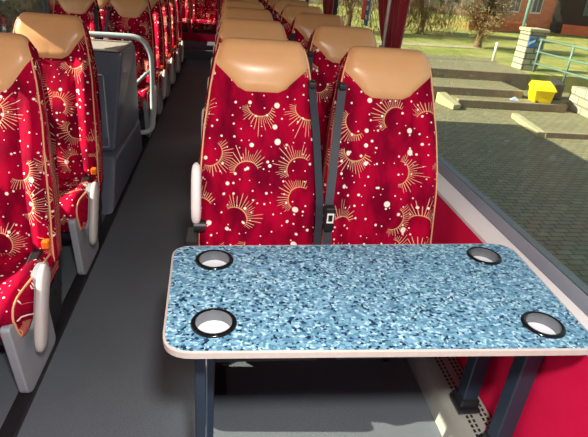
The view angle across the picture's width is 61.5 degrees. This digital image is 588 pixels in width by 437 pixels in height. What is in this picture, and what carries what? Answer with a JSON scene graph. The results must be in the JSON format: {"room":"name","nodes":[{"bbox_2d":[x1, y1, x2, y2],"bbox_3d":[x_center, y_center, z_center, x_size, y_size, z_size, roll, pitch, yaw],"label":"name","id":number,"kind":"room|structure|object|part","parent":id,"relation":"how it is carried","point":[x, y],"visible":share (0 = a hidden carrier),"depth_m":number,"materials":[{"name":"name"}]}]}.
{"room":"coach bus interior","nodes":[
{"label":"coach bus interior","id":0,"kind":"room"},
{"bbox_2d":[182,0,219,41],"bbox_3d":[-1.507,-3.973,9.089,2.640,2.280,0.080,1,27,-8],"label":"wall","id":1,"kind":"structure","parent":0,"point":[191,36],"depth_m":9.28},
{"bbox_2d":[0,59,441,436],"bbox_3d":[-0.884,-0.586,4.323,2.640,0.060,11.550,1,27,-8],"label":"floor","id":2,"kind":"structure","parent":0,"point":[110,372],"depth_m":1.96,"materials":[{"name":"plastic"}]},
{"bbox_2d":[53,0,102,39],"bbox_3d":[-1.955,-1.395,4.394,0.453,1.152,0.728,1,27,-8],"label":"seat","id":3,"kind":"object","parent":2,"relation":"on","point":[88,11],"visible":0.23,"depth_m":4.41,"materials":[{"name":"red fabric"}]},
{"bbox_2d":[0,58,185,436],"bbox_3d":[-1.224,-0.366,3.740,0.060,0.009,10.400,1,27,-8],"label":"trim","id":4,"kind":"structure","parent":2,"relation":"on","point":[11,426],"depth_m":2.21,"materials":[{"name":"black rubber"}]},
{"bbox_2d":[0,32,61,392],"bbox_3d":[-1.120,-0.023,1.772,0.517,1.152,0.770,1,27,-8],"label":"seat","id":5,"kind":"object","parent":4,"relation":"on","point":[30,228],"visible":1,"depth_m":1.82,"materials":[{"name":"red fabric"}]},
{"bbox_3d":[-0.959,0.421,1.817,0.032,0.343,0.386,1,27,-8],"label":"leg","id":6,"kind":"part","parent":5,"relation":"part of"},
{"bbox_2d":[0,252,58,338],"bbox_3d":[-1.139,0.247,1.776,0.434,0.182,0.480,1,27,-8],"label":"seat cushion","id":7,"kind":"object","parent":5,"relation":"on","point":[18,270],"depth_m":1.71,"materials":[{"name":"red fabric"}]},
{"bbox_3d":[-1.153,0.297,1.861,0.400,0.175,0.415,1,27,-8],"label":"seat frame","id":8,"kind":"part","parent":5,"relation":"part of","materials":[{"name":"plastic"}]},
{"bbox_3d":[-1.143,-0.255,1.865,0.450,0.803,0.347,1,27,-8],"label":"backrest","id":9,"kind":"part","parent":5,"relation":"part of","materials":[{"name":"red fabric"}]},
{"bbox_3d":[-0.887,0.316,1.751,0.038,0.275,0.188,1,27,-8],"label":"armrest","id":10,"kind":"part","parent":5,"relation":"part of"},
{"bbox_3d":[-0.946,0.096,1.888,0.026,0.033,0.035,1,27,-8],"label":"recline lever","id":11,"kind":"part","parent":5,"relation":"part of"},
{"bbox_2d":[13,12,103,274],"bbox_3d":[-1.211,-0.366,2.448,0.517,1.152,0.770,1,27,-8],"label":"seat","id":12,"kind":"object","parent":4,"relation":"on","point":[63,43],"visible":0.59,"depth_m":2.49,"materials":[{"name":"red fabric"}]},
{"bbox_3d":[-1.234,-0.598,2.542,0.450,0.803,0.347,1,27,-8],"label":"backrest","id":13,"kind":"part","parent":12,"relation":"part of","materials":[{"name":"red fabric"}]},
{"bbox_2d":[58,178,101,231],"bbox_3d":[-1.230,-0.096,2.453,0.434,0.182,0.480,1,27,-8],"label":"seat cushion","id":14,"kind":"object","parent":12,"relation":"on","point":[74,193],"depth_m":2.34,"materials":[{"name":"red fabric"}]},
{"bbox_3d":[-1.244,-0.046,2.537,0.400,0.175,0.415,1,27,-8],"label":"seat frame","id":15,"kind":"part","parent":12,"relation":"part of","materials":[{"name":"plastic"}]},
{"bbox_3d":[-1.050,0.078,2.494,0.032,0.343,0.386,1,27,-8],"label":"leg","id":16,"kind":"part","parent":12,"relation":"part of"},
{"bbox_3d":[-1.037,-0.247,2.565,0.026,0.033,0.035,1,27,-8],"label":"recline lever","id":17,"kind":"part","parent":12,"relation":"part of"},
{"bbox_3d":[-0.979,-0.027,2.428,0.038,0.275,0.188,1,27,-8],"label":"armrest","id":18,"kind":"part","parent":12,"relation":"part of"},
{"bbox_2d":[103,0,156,136],"bbox_3d":[-1.480,-1.382,4.453,0.517,1.152,0.770,1,27,-8],"label":"seat","id":19,"kind":"object","parent":4,"relation":"on","point":[135,17],"visible":0.56,"depth_m":4.48,"materials":[{"name":"red fabric"}]},
{"bbox_3d":[-1.504,-1.614,4.547,0.450,0.803,0.347,1,27,-8],"label":"backrest","id":20,"kind":"part","parent":19,"relation":"part of","materials":[{"name":"red fabric"}]},
{"bbox_2d":[137,86,149,110],"bbox_3d":[-1.500,-1.112,4.458,0.434,0.182,0.480,1,27,-8],"label":"seat cushion","id":21,"kind":"object","parent":19,"relation":"on","point":[143,92],"depth_m":4.29,"materials":[{"name":"red fabric"}]},
{"bbox_3d":[-1.319,-0.938,4.499,0.032,0.343,0.386,1,27,-8],"label":"leg","id":22,"kind":"part","parent":19,"relation":"part of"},
{"bbox_3d":[-1.248,-1.043,4.433,0.038,0.275,0.188,1,27,-8],"label":"armrest","id":23,"kind":"part","parent":19,"relation":"part of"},
{"bbox_2d":[149,0,165,114],"bbox_3d":[-1.571,-1.723,5.127,0.517,1.152,0.770,1,27,-8],"label":"seat","id":24,"kind":"object","parent":4,"relation":"on","point":[156,7],"visible":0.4,"depth_m":5.17,"materials":[{"name":"red fabric"}]},
{"bbox_3d":[-1.594,-1.955,5.220,0.450,0.803,0.347,1,27,-8],"label":"backrest","id":25,"kind":"part","parent":24,"relation":"part of","materials":[{"name":"red fabric"}]},
{"bbox_2d":[156,71,160,89],"bbox_3d":[-1.591,-1.453,5.131,0.434,0.182,0.480,1,27,-8],"label":"seat cushion","id":26,"kind":"object","parent":24,"relation":"on","point":[158,73],"depth_m":4.98,"materials":[{"name":"red fabric"}]},
{"bbox_3d":[-1.410,-1.279,5.172,0.032,0.343,0.386,1,27,-8],"label":"leg","id":27,"kind":"part","parent":24,"relation":"part of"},
{"bbox_3d":[-1.339,-1.384,5.106,0.038,0.275,0.188,1,27,-8],"label":"armrest","id":28,"kind":"part","parent":24,"relation":"part of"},
{"bbox_2d":[160,0,173,97],"bbox_3d":[-1.663,-2.069,5.808,0.517,1.152,0.770,1,27,-8],"label":"seat","id":29,"kind":"object","parent":4,"relation":"on","point":[165,4],"visible":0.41,"depth_m":5.86,"materials":[{"name":"red fabric"}]},
{"bbox_3d":[-1.686,-2.300,5.902,0.450,0.803,0.347,1,27,-8],"label":"backrest","id":30,"kind":"part","parent":29,"relation":"part of","materials":[{"name":"red fabric"}]},
{"bbox_2d":[165,59,168,76],"bbox_3d":[-1.682,-1.798,5.813,0.434,0.182,0.480,1,27,-8],"label":"seat cushion","id":31,"kind":"object","parent":29,"relation":"on","point":[166,60],"depth_m":5.67,"materials":[{"name":"red fabric"}]},
{"bbox_3d":[-1.502,-1.624,5.854,0.032,0.343,0.386,1,27,-8],"label":"leg","id":32,"kind":"part","parent":29,"relation":"part of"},
{"bbox_3d":[-1.430,-1.729,5.788,0.038,0.275,0.188,1,27,-8],"label":"armrest","id":33,"kind":"part","parent":29,"relation":"part of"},
{"bbox_2d":[169,0,178,83],"bbox_3d":[-1.753,-2.410,6.482,0.517,1.152,0.770,1,27,-8],"label":"seat","id":34,"kind":"object","parent":4,"relation":"on","point":[175,51],"visible":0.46,"depth_m":6.53,"materials":[{"name":"red fabric"}]},
{"bbox_3d":[-1.777,-2.641,6.575,0.450,0.803,0.347,1,27,-8],"label":"backrest","id":35,"kind":"part","parent":34,"relation":"part of","materials":[{"name":"red fabric"}]},
{"bbox_3d":[-1.592,-1.966,6.527,0.032,0.343,0.386,1,27,-8],"label":"leg","id":36,"kind":"part","parent":34,"relation":"part of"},
{"bbox_3d":[-1.521,-2.071,6.461,0.038,0.275,0.188,1,27,-8],"label":"armrest","id":37,"kind":"part","parent":34,"relation":"part of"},
{"bbox_2d":[175,0,183,72],"bbox_3d":[-1.844,-2.751,7.155,0.517,1.152,0.770,1,27,-8],"label":"seat","id":38,"kind":"object","parent":4,"relation":"on","point":[178,2],"visible":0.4,"depth_m":7.21,"materials":[{"name":"red fabric"}]},
{"bbox_3d":[-1.867,-2.982,7.249,0.450,0.803,0.347,1,27,-8],"label":"backrest","id":39,"kind":"part","parent":38,"relation":"part of","materials":[{"name":"red fabric"}]},
{"bbox_3d":[-1.611,-2.412,7.135,0.038,0.275,0.188,1,27,-8],"label":"armrest","id":40,"kind":"part","parent":38,"relation":"part of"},
{"bbox_2d":[97,0,109,38],"bbox_3d":[-2.045,-1.736,5.067,0.453,1.152,0.728,1,27,-8],"label":"seat","id":41,"kind":"object","parent":2,"relation":"on","point":[103,4],"visible":0.06,"depth_m":5.10,"materials":[{"name":"red fabric"}]},
{"bbox_2d":[91,39,142,214],"bbox_3d":[-1.378,-0.718,3.363,0.564,0.945,1.223,1,27,-8],"label":"console","id":42,"kind":"object","parent":2,"relation":"on","point":[115,61],"visible":0.48,"depth_m":3.18},
{"bbox_2d":[91,39,132,51],"bbox_3d":[-1.364,-1.151,3.261,0.547,0.077,0.790,1,27,-8],"label":"tray","id":43,"kind":"object","parent":42,"relation":"on","point":[98,45],"depth_m":3.21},
{"bbox_2d":[89,31,155,134],"bbox_3d":[-1.592,-1.051,4.043,0.893,0.906,0.062,1,27,-8],"label":"grab rail","id":44,"kind":"object","parent":2,"relation":"on","point":[150,71],"visible":0.8,"depth_m":4.00,"materials":[{"name":"metal"}]},
{"bbox_2d":[182,40,214,59],"bbox_3d":[-1.520,-3.003,8.845,2.460,0.160,1.120,1,27,-8],"label":"platform","id":45,"kind":"object","parent":2,"relation":"on","point":[197,50],"visible":0.11,"depth_m":8.36,"materials":[{"name":"plastic"}]},
{"bbox_2d":[181,0,190,32],"bbox_3d":[-1.958,-3.638,8.248,0.450,0.992,0.728,1,27,-8],"label":"seat","id":46,"kind":"object","parent":45,"relation":"on","point":[185,4],"visible":0.48,"depth_m":8.36,"materials":[{"name":"red fabric"}]},
{"bbox_2d":[182,18,189,29],"bbox_3d":[-1.970,-3.291,8.281,0.434,0.182,0.480,1,27,-8],"label":"seat cushion","id":47,"kind":"object","parent":46,"relation":"on","point":[185,21],"depth_m":8.12,"materials":[{"name":"red fabric"}]},
{"bbox_3d":[-1.973,-3.793,8.370,0.450,0.803,0.347,1,27,-8],"label":"backrest","id":48,"kind":"part","parent":46,"relation":"part of","materials":[{"name":"red fabric"}]},
{"bbox_2d":[191,0,218,34],"bbox_3d":[-1.493,-3.629,8.314,0.450,0.992,0.728,1,27,-8],"label":"seat","id":49,"kind":"object","parent":45,"relation":"on","point":[205,13],"visible":0.97,"depth_m":8.39,"materials":[{"name":"red fabric"}]},
{"bbox_3d":[-1.517,-3.232,8.432,0.400,0.175,0.415,1,27,-8],"label":"seat frame","id":50,"kind":"part","parent":49,"relation":"part of","materials":[{"name":"black plastic"}]},
{"bbox_2d":[192,18,217,31],"bbox_3d":[-1.504,-3.283,8.348,0.434,0.182,0.480,1,27,-8],"label":"seat cushion","id":51,"kind":"object","parent":49,"relation":"on","point":[198,24],"depth_m":8.17,"materials":[{"name":"red fabric"}]},
{"bbox_3d":[-1.508,-3.785,8.437,0.450,0.803,0.347,1,27,-8],"label":"backrest","id":52,"kind":"part","parent":49,"relation":"part of","materials":[{"name":"red fabric"}]},
{"bbox_2d":[214,362,225,394],"bbox_3d":[-0.726,-1.016,5.143,0.060,0.009,7.450,1,27,-8],"label":"trim","id":53,"kind":"structure","parent":2,"relation":"on","point":[220,367],"depth_m":1.91,"materials":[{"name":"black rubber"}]},
{"bbox_2d":[213,0,258,52],"bbox_3d":[-0.498,-1.327,4.452,0.484,1.212,0.745,1,27,-8],"label":"seat","id":54,"kind":"object","parent":53,"relation":"on","point":[223,1],"visible":0.09,"depth_m":4.44,"materials":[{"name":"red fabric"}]},
{"bbox_2d":[211,0,263,64],"bbox_3d":[-0.407,-0.985,3.775,0.484,1.212,0.745,1,27,-8],"label":"seat","id":55,"kind":"object","parent":53,"relation":"on","point":[228,3],"visible":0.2,"depth_m":3.76,"materials":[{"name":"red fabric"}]},
{"bbox_2d":[207,7,273,88],"bbox_3d":[-0.316,-0.642,3.099,0.484,1.212,0.745,1,27,-8],"label":"seat","id":56,"kind":"object","parent":53,"relation":"on","point":[228,12],"visible":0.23,"depth_m":3.08,"materials":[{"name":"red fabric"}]},
{"bbox_2d":[198,18,286,163],"bbox_3d":[-0.225,-0.299,2.422,0.484,1.212,0.745,1,27,-8],"label":"seat","id":57,"kind":"object","parent":53,"relation":"on","point":[230,27],"visible":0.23,"depth_m":2.40,"materials":[{"name":"red fabric"}]},
{"bbox_3d":[-0.435,-0.430,2.419,0.036,0.220,0.096,1,27,-8],"label":"armrest","id":58,"kind":"part","parent":57,"relation":"part of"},
{"bbox_3d":[-0.219,-0.556,2.505,0.450,0.803,0.347,1,27,-8],"label":"backrest","id":59,"kind":"part","parent":57,"relation":"part of","materials":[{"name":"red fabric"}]},
{"bbox_2d":[186,37,322,381],"bbox_3d":[-0.134,0.044,1.745,0.484,1.212,0.745,1,27,-8],"label":"seat","id":60,"kind":"object","parent":2,"relation":"on","point":[257,177],"visible":0.68,"depth_m":1.77,"materials":[{"name":"red fabric"}]},
{"bbox_3d":[-0.344,-0.087,1.742,0.036,0.220,0.096,1,27,-8],"label":"armrest","id":61,"kind":"part","parent":60,"relation":"part of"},
{"bbox_3d":[-0.128,-0.213,1.829,0.450,0.803,0.347,1,27,-8],"label":"backrest","id":62,"kind":"part","parent":60,"relation":"part of","materials":[{"name":"red fabric"}]},
{"bbox_3d":[-0.138,0.339,1.824,0.400,0.175,0.415,1,27,-8],"label":"seat frame","id":63,"kind":"part","parent":60,"relation":"part of","materials":[{"name":"black plastic"}]},
{"bbox_2d":[261,0,266,8],"bbox_3d":[-0.214,-2.008,5.880,0.457,1.212,0.728,1,27,-8],"label":"seat","id":64,"kind":"object","parent":2,"relation":"on","point":[264,2],"visible":0.02,"depth_m":5.85,"materials":[{"name":"red fabric"}]},
{"bbox_2d":[265,0,276,12],"bbox_3d":[-0.123,-1.665,5.203,0.457,1.212,0.728,1,27,-8],"label":"seat","id":65,"kind":"object","parent":2,"relation":"on","point":[270,3],"visible":0.06,"depth_m":5.17,"materials":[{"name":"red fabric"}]},
{"bbox_3d":[-0.126,-1.919,5.278,0.450,0.803,0.347,1,27,-8],"label":"backrest","id":66,"kind":"part","parent":65,"relation":"part of","materials":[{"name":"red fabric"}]},
{"bbox_2d":[271,0,308,21],"bbox_3d":[-0.033,-1.323,4.526,0.457,1.212,0.728,1,27,-8],"label":"seat","id":67,"kind":"object","parent":2,"relation":"on","point":[279,5],"visible":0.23,"depth_m":4.50,"materials":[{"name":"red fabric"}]},
{"bbox_3d":[-0.035,-1.577,4.601,0.450,0.803,0.347,1,27,-8],"label":"backrest","id":68,"kind":"part","parent":67,"relation":"part of","materials":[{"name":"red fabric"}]},
{"bbox_2d":[279,5,323,40],"bbox_3d":[0.059,-0.980,3.850,0.457,1.212,0.728,1,27,-8],"label":"seat","id":69,"kind":"object","parent":2,"relation":"on","point":[288,14],"visible":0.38,"depth_m":3.82,"materials":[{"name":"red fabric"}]},
{"bbox_3d":[0.056,-1.234,3.925,0.450,0.803,0.347,1,27,-8],"label":"backrest","id":70,"kind":"part","parent":69,"relation":"part of","materials":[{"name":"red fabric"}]},
{"bbox_2d":[288,12,344,49],"bbox_3d":[0.149,-0.637,3.173,0.457,1.212,0.728,1,27,-8],"label":"seat","id":71,"kind":"object","parent":2,"relation":"on","point":[303,25],"visible":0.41,"depth_m":3.15,"materials":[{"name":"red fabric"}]},
{"bbox_3d":[0.147,-0.891,3.248,0.450,0.803,0.347,1,27,-8],"label":"backrest","id":72,"kind":"part","parent":71,"relation":"part of","materials":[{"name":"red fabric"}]},
{"bbox_2d":[306,25,376,162],"bbox_3d":[0.240,-0.294,2.496,0.457,1.212,0.728,1,27,-8],"label":"seat","id":73,"kind":"object","parent":2,"relation":"on","point":[327,44],"visible":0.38,"depth_m":2.48,"materials":[{"name":"red fabric"}]},
{"bbox_3d":[0.238,-0.548,2.571,0.450,0.803,0.347,1,27,-8],"label":"backrest","id":74,"kind":"part","parent":73,"relation":"part of","materials":[{"name":"red fabric"}]},
{"bbox_2d":[163,244,587,436],"bbox_3d":[0.173,0.498,1.432,1.037,0.726,0.490,1,27,-8],"label":"folding table","id":75,"kind":"object","parent":2,"relation":"on","point":[479,302],"visible":1,"depth_m":1.23,"materials":[{"name":"blue laminate"}]},
{"bbox_3d":[-0.246,0.546,1.302,0.026,0.690,0.030,1,27,-8],"label":"leg","id":76,"kind":"part","parent":75,"relation":"part of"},
{"bbox_3d":[-0.247,0.467,1.459,0.022,0.690,0.030,1,27,-8],"label":"leg","id":77,"kind":"part","parent":75,"relation":"part of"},
{"bbox_2d":[198,320,229,332],"bbox_3d":[-0.180,0.255,1.110,0.078,0.005,0.078,1,27,-8],"label":"cup holder","id":78,"kind":"object","parent":75,"relation":"on","point":[208,326],"depth_m":1.13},
{"bbox_2d":[202,260,226,266],"bbox_3d":[-0.217,0.135,1.346,0.078,0.005,0.078,1,27,-8],"label":"cup holder","id":79,"kind":"object","parent":75,"relation":"on","point":[213,263],"depth_m":1.37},
{"bbox_3d":[0.196,0.186,1.277,1.027,0.017,0.490,1,27,-8],"label":"edge trim","id":80,"kind":"part","parent":75,"relation":"part of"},
{"bbox_3d":[0.617,0.398,1.603,0.052,0.555,0.050,1,27,-8],"label":"leg","id":81,"kind":"part","parent":75,"relation":"part of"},
{"bbox_2d":[474,256,492,261],"bbox_3d":[0.565,0.135,1.487,0.078,0.005,0.078,1,27,-8],"label":"cup holder","id":82,"kind":"object","parent":75,"relation":"on","point":[484,258],"depth_m":1.51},
{"bbox_3d":[0.658,0.479,1.446,0.052,0.555,0.050,1,27,-8],"label":"leg","id":83,"kind":"part","parent":75,"relation":"part of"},
{"bbox_2d":[528,322,555,333],"bbox_3d":[0.598,0.279,1.202,0.078,0.005,0.078,1,27,-8],"label":"cup holder","id":84,"kind":"object","parent":75,"relation":"on","point":[544,327],"depth_m":1.22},
{"bbox_2d":[321,46,437,361],"bbox_3d":[0.332,0.049,1.820,0.457,1.212,0.728,1,27,-8],"label":"seat","id":85,"kind":"object","parent":2,"relation":"on","point":[380,153],"visible":0.7,"depth_m":1.83,"materials":[{"name":"red fabric"}]},
{"bbox_3d":[0.129,0.000,1.756,0.024,0.037,0.005,1,27,-8],"label":"latch plate","id":86,"kind":"part","parent":85,"relation":"part of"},
{"bbox_3d":[0.320,0.347,1.890,0.400,0.175,0.415,1,27,-8],"label":"seat frame","id":87,"kind":"part","parent":85,"relation":"part of","materials":[{"name":"plastic"}]},
{"bbox_3d":[0.329,-0.205,1.895,0.450,0.803,0.347,1,27,-8],"label":"backrest","id":88,"kind":"part","parent":85,"relation":"part of","materials":[{"name":"red fabric"}]},
{"bbox_2d":[406,356,491,436],"bbox_3d":[0.476,0.258,2.647,0.135,0.129,5.100,1,27,-8],"label":"heater cover","id":89,"kind":"object","parent":2,"relation":"on","point":[436,377],"visible":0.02,"depth_m":1.82,"materials":[{"name":"metal"}]},
{"bbox_2d":[431,194,587,436],"bbox_3d":[0.418,-1.341,4.116,0.148,2.280,11.550,1,27,-8],"label":"wall","id":90,"kind":"structure","parent":0,"point":[556,405],"depth_m":1.41,"materials":[{"name":"fabric"}]},
{"bbox_2d":[323,0,333,14],"bbox_3d":[0.317,-2.277,4.666,0.040,0.670,0.870,1,27,-8],"label":"curtain","id":91,"kind":"object","parent":90,"relation":"hanging from","point":[328,5],"visible":0.75,"depth_m":4.54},
{"bbox_2d":[333,0,338,14],"bbox_3d":[0.381,-1.984,4.558,0.030,1.008,0.120,1,27,-8],"label":"trim","id":92,"kind":"structure","parent":90,"relation":"attached to","point":[335,8],"depth_m":4.52,"materials":[{"name":"black plastic"}]},
{"bbox_2d":[379,0,391,47],"bbox_3d":[0.541,-1.263,2.690,0.024,0.700,0.145,1,27,-8],"label":"rail","id":93,"kind":"object","parent":90,"relation":"attached to","point":[389,1],"visible":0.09,"depth_m":2.79,"materials":[{"name":"metal"}]},
{"bbox_2d":[378,0,410,47],"bbox_3d":[0.556,-1.375,2.886,0.040,0.670,0.870,1,27,-8],"label":"curtain","id":94,"kind":"object","parent":90,"relation":"hanging from","point":[399,9],"visible":0.84,"depth_m":2.75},
{"bbox_2d":[437,172,587,355],"bbox_3d":[0.361,-1.182,4.189,0.064,0.039,11.550,1,27,-8],"label":"trim","id":95,"kind":"structure","parent":90,"relation":"attached to","point":[478,224],"depth_m":1.77,"materials":[{"name":"plastic"}]},
{"bbox_2d":[438,154,587,316],"bbox_3d":[0.419,-1.195,4.190,0.051,0.071,11.550,1,27,-8],"label":"trim","id":96,"kind":"structure","parent":90,"relation":"attached to","point":[575,289],"depth_m":1.63,"materials":[{"name":"plastic"}]},
{"bbox_3d":[0.480,-1.585,3.769,0.006,1.008,1.660,1,27,-8],"label":"window","id":97,"kind":"structure","parent":90,"relation":"in","visible":0},
{"bbox_2d":[361,0,370,25],"bbox_3d":[0.511,-1.508,3.496,0.004,0.260,0.200,1,27,-8],"label":"window sticker","id":98,"kind":"object","parent":97,"relation":"attached to","point":[366,3],"visible":1,"depth_m":3.50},
{"bbox_3d":[-2.091,-1.387,3.755,0.060,2.280,11.550,1,27,-8],"label":"wall","id":99,"kind":"structure","parent":0,"visible":0},
{"bbox_2d":[42,0,52,13],"bbox_3d":[-2.163,-2.027,4.301,0.050,0.610,0.110,1,27,-8],"label":"trim","id":100,"kind":"structure","parent":99,"relation":"attached to","point":[47,4],"depth_m":4.34,"materials":[{"name":"black plastic"}]},
{"label":"outside","id":101,"kind":"structure","parent":0,"visible":0},
{"bbox_2d":[434,102,587,285],"bbox_3d":[6.973,1.296,4.922,13.010,0.300,18.250,1,27,-8],"label":"ground","id":102,"kind":"structure","parent":101,"point":[541,183],"depth_m":8.21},
{"bbox_2d":[435,92,460,109],"bbox_3d":[3.831,-2.912,12.222,0.262,0.266,0.764,-5,28,-19],"label":"coping stone","id":103,"kind":"object","parent":102,"relation":"on","point":[443,98],"visible":1,"depth_m":12.17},
{"bbox_2d":[432,77,522,101],"bbox_3d":[2.681,-3.438,12.926,6.400,0.400,1.200,1,27,-8],"label":"step","id":104,"kind":"structure","parent":102,"relation":"on","point":[466,87],"depth_m":12.73,"materials":[{"name":"concrete"}]},
{"bbox_2d":[451,95,567,112],"bbox_3d":[5.470,-2.923,12.614,2.950,0.200,0.480,1,27,-8],"label":"step","id":105,"kind":"structure","parent":102,"relation":"on","point":[465,101],"depth_m":12.43,"materials":[{"name":"concrete"}]},
{"bbox_2d":[528,80,556,103],"bbox_3d":[6.325,-3.227,12.617,0.578,0.477,0.660,7,26,3],"label":"bin","id":106,"kind":"object","parent":105,"relation":"on","point":[539,91],"visible":1,"depth_m":12.45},
{"bbox_3d":[6.337,-3.362,12.550,0.578,0.176,0.660,7,26,3],"label":"lid","id":107,"kind":"part","parent":106,"relation":"part of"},
{"bbox_2d":[522,90,569,108],"bbox_3d":[7.172,-3.223,13.640,2.700,0.300,1.200,1,27,-8],"label":"landing","id":108,"kind":"object","parent":102,"relation":"on","point":[564,98],"visible":0.18,"depth_m":13.30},
{"bbox_2d":[548,79,564,99],"bbox_3d":[6.938,-3.441,13.181,0.294,0.458,0.547,5,26,0],"label":"crate","id":109,"kind":"object","parent":108,"relation":"on","point":[559,86],"visible":0.62,"depth_m":12.98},
{"bbox_2d":[511,113,587,139],"bbox_3d":[6.020,-2.156,11.259,2.218,0.115,2.000,1,27,-8],"label":"step","id":110,"kind":"structure","parent":102,"relation":"on","point":[546,125],"depth_m":10.97,"materials":[{"name":"concrete"}]},
{"bbox_2d":[568,86,587,117],"bbox_3d":[7.468,-2.673,12.039,0.446,0.580,2.567,4,26,-2],"label":"stone wall","id":111,"kind":"structure","parent":102,"relation":"on","point":[578,97],"depth_m":12.66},
{"bbox_2d":[532,38,587,83],"bbox_3d":[7.292,-3.707,12.338,0.060,0.975,4.208,-1,27,-11],"label":"railing","id":112,"kind":"object","parent":111,"relation":"on","point":[570,59],"visible":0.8,"depth_m":13.07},
{"bbox_3d":[6.933,-4.611,14.107,0.055,0.970,0.055,11,27,12],"label":"post","id":113,"kind":"part","parent":112,"relation":"part of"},
{"bbox_3d":[7.277,-3.539,12.421,0.050,0.050,4.207,-1,27,-11],"label":"rail","id":114,"kind":"part","parent":112,"relation":"part of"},
{"bbox_3d":[7.302,-3.825,12.279,0.050,0.050,4.207,-1,27,-11],"label":"rail","id":115,"kind":"part","parent":112,"relation":"part of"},
{"bbox_3d":[7.329,-4.120,12.133,0.050,0.050,4.207,-1,27,-11],"label":"rail","id":116,"kind":"part","parent":112,"relation":"part of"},
{"bbox_3d":[7.172,-4.007,12.928,0.055,0.970,0.055,-10,30,-28],"label":"post","id":117,"kind":"part","parent":112,"relation":"part of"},
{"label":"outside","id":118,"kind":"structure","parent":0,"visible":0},
{"bbox_3d":[-16.214,-4.428,12.311,30.990,0.300,54.000,1,27,-8],"label":"lawn","id":119,"kind":"structure","parent":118,"visible":0},
{"bbox_2d":[0,0,54,32],"bbox_3d":[-7.578,-3.840,9.640,2.533,2.600,17.776,1,27,-8],"label":"hedge","id":120,"kind":"object","parent":119,"relation":"on","point":[10,10],"visible":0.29,"depth_m":12.80,"materials":[{"name":"green plant"}]},
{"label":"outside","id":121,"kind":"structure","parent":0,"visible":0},
{"bbox_2d":[497,62,587,92],"bbox_3d":[22.140,-3.810,17.133,31.700,0.848,1.950,1,27,-8],"label":"ground","id":122,"kind":"structure","parent":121,"point":[542,73],"depth_m":14.15,"materials":[{"name":"green plant"}]},
{"bbox_2d":[511,26,549,70],"bbox_3d":[6.859,-4.943,14.419,0.620,1.140,0.600,1,27,-8],"label":"stone pillar","id":123,"kind":"structure","parent":122,"relation":"on","point":[528,43],"depth_m":14.24,"materials":[{"name":"white paint"}]},
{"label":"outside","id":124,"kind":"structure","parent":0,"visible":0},
{"bbox_2d":[309,3,587,67],"bbox_3d":[15.636,-14.769,38.114,39.000,0.848,46.600,1,27,-8],"label":"ground","id":125,"kind":"structure","parent":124,"point":[507,42],"depth_m":21.25,"materials":[{"name":"green plant"}]},
{"bbox_2d":[309,0,379,34],"bbox_3d":[2.282,-9.863,19.812,3.460,4.937,3.256,27,33,37],"label":"tree","id":126,"kind":"object","parent":125,"relation":"on","point":[349,6],"visible":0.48,"depth_m":20.42,"materials":[{"name":"green plant"}]},
{"bbox_2d":[298,0,469,15],"bbox_3d":[6.869,-20.348,40.064,15.000,6.000,4.050,1,27,-8],"label":"building","id":127,"kind":"structure","parent":125,"relation":"on","point":[311,1],"depth_m":39.99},
{"bbox_2d":[376,40,484,48],"bbox_3d":[3.190,-6.453,18.086,8.796,0.012,0.990,-3,27,-15],"label":"path","id":128,"kind":"structure","parent":125,"relation":"on","point":[377,41],"depth_m":18.55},
{"bbox_2d":[404,0,466,37],"bbox_3d":[6.093,-10.793,22.257,3.902,5.058,3.604,-19,35,-39],"label":"tree","id":129,"kind":"object","parent":125,"relation":"on","point":[424,10],"visible":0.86,"depth_m":22.23,"materials":[{"name":"green plant"}]},
{"bbox_2d":[425,54,495,61],"bbox_3d":[2.959,-5.156,15.424,7.400,0.009,0.800,1,27,-8],"label":"paved square","id":130,"kind":"structure","parent":125,"relation":"on","point":[426,55],"depth_m":15.71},
{"bbox_2d":[491,42,497,60],"bbox_3d":[6.341,-5.258,15.602,0.089,0.560,0.089,1,27,-8],"label":"bollard","id":131,"kind":"object","parent":130,"relation":"on","point":[496,45],"visible":1,"depth_m":15.58,"materials":[{"name":"white paint"}]},
{"bbox_2d":[428,58,529,89],"bbox_3d":[2.899,-4.250,14.323,7.200,0.650,1.950,1,27,-8],"label":"step","id":132,"kind":"structure","parent":125,"relation":"on","point":[440,68],"depth_m":13.83,"materials":[{"name":"concrete"}]},
{"bbox_2d":[451,0,524,48],"bbox_3d":[7.196,-7.837,18.386,2.619,2.990,2.740,25,33,35],"label":"tree","id":133,"kind":"object","parent":125,"relation":"on","point":[480,26],"visible":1,"depth_m":18.35,"materials":[{"name":"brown plant"}]},
{"bbox_2d":[468,0,557,30],"bbox_3d":[12.590,-14.411,30.226,10.100,5.000,5.080,-12,31,-31],"label":"brick building","id":134,"kind":"structure","parent":125,"relation":"on","point":[541,12],"depth_m":29.11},
{"bbox_3d":[12.586,-12.468,27.881,0.800,1.400,0.030,-12,31,-31],"label":"pane","id":135,"kind":"part","parent":134,"relation":"part of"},
{"bbox_3d":[14.351,-12.843,28.957,0.800,1.400,0.030,-12,31,-31],"label":"pane","id":136,"kind":"part","parent":134,"relation":"part of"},
{"bbox_2d":[514,0,531,53],"bbox_3d":[7.963,-7.252,16.729,0.118,3.400,0.118,1,27,-8],"label":"pole","id":137,"kind":"object","parent":125,"relation":"on","point":[529,1],"visible":0.57,"depth_m":16.84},
{"bbox_2d":[549,0,587,36],"bbox_3d":[21.291,-13.677,30.312,9.000,5.000,5.150,13,27,15],"label":"building","id":138,"kind":"structure","parent":125,"relation":"on","point":[570,17],"depth_m":29.90,"materials":[{"name":"red brick"}]},
{"bbox_3d":[-1.853,-0.849,1.976,0.006,0.610,2.840,1,27,-8],"label":"window","id":139,"kind":"structure","parent":0,"visible":0},
{"bbox_2d":[0,16,2,31],"bbox_3d":[-2.026,-1.511,3.283,0.050,0.610,0.110,1,27,-8],"label":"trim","id":140,"kind":"structure","parent":139,"relation":"attached to","point":[1,28],"depth_m":3.41,"materials":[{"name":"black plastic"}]}
]}

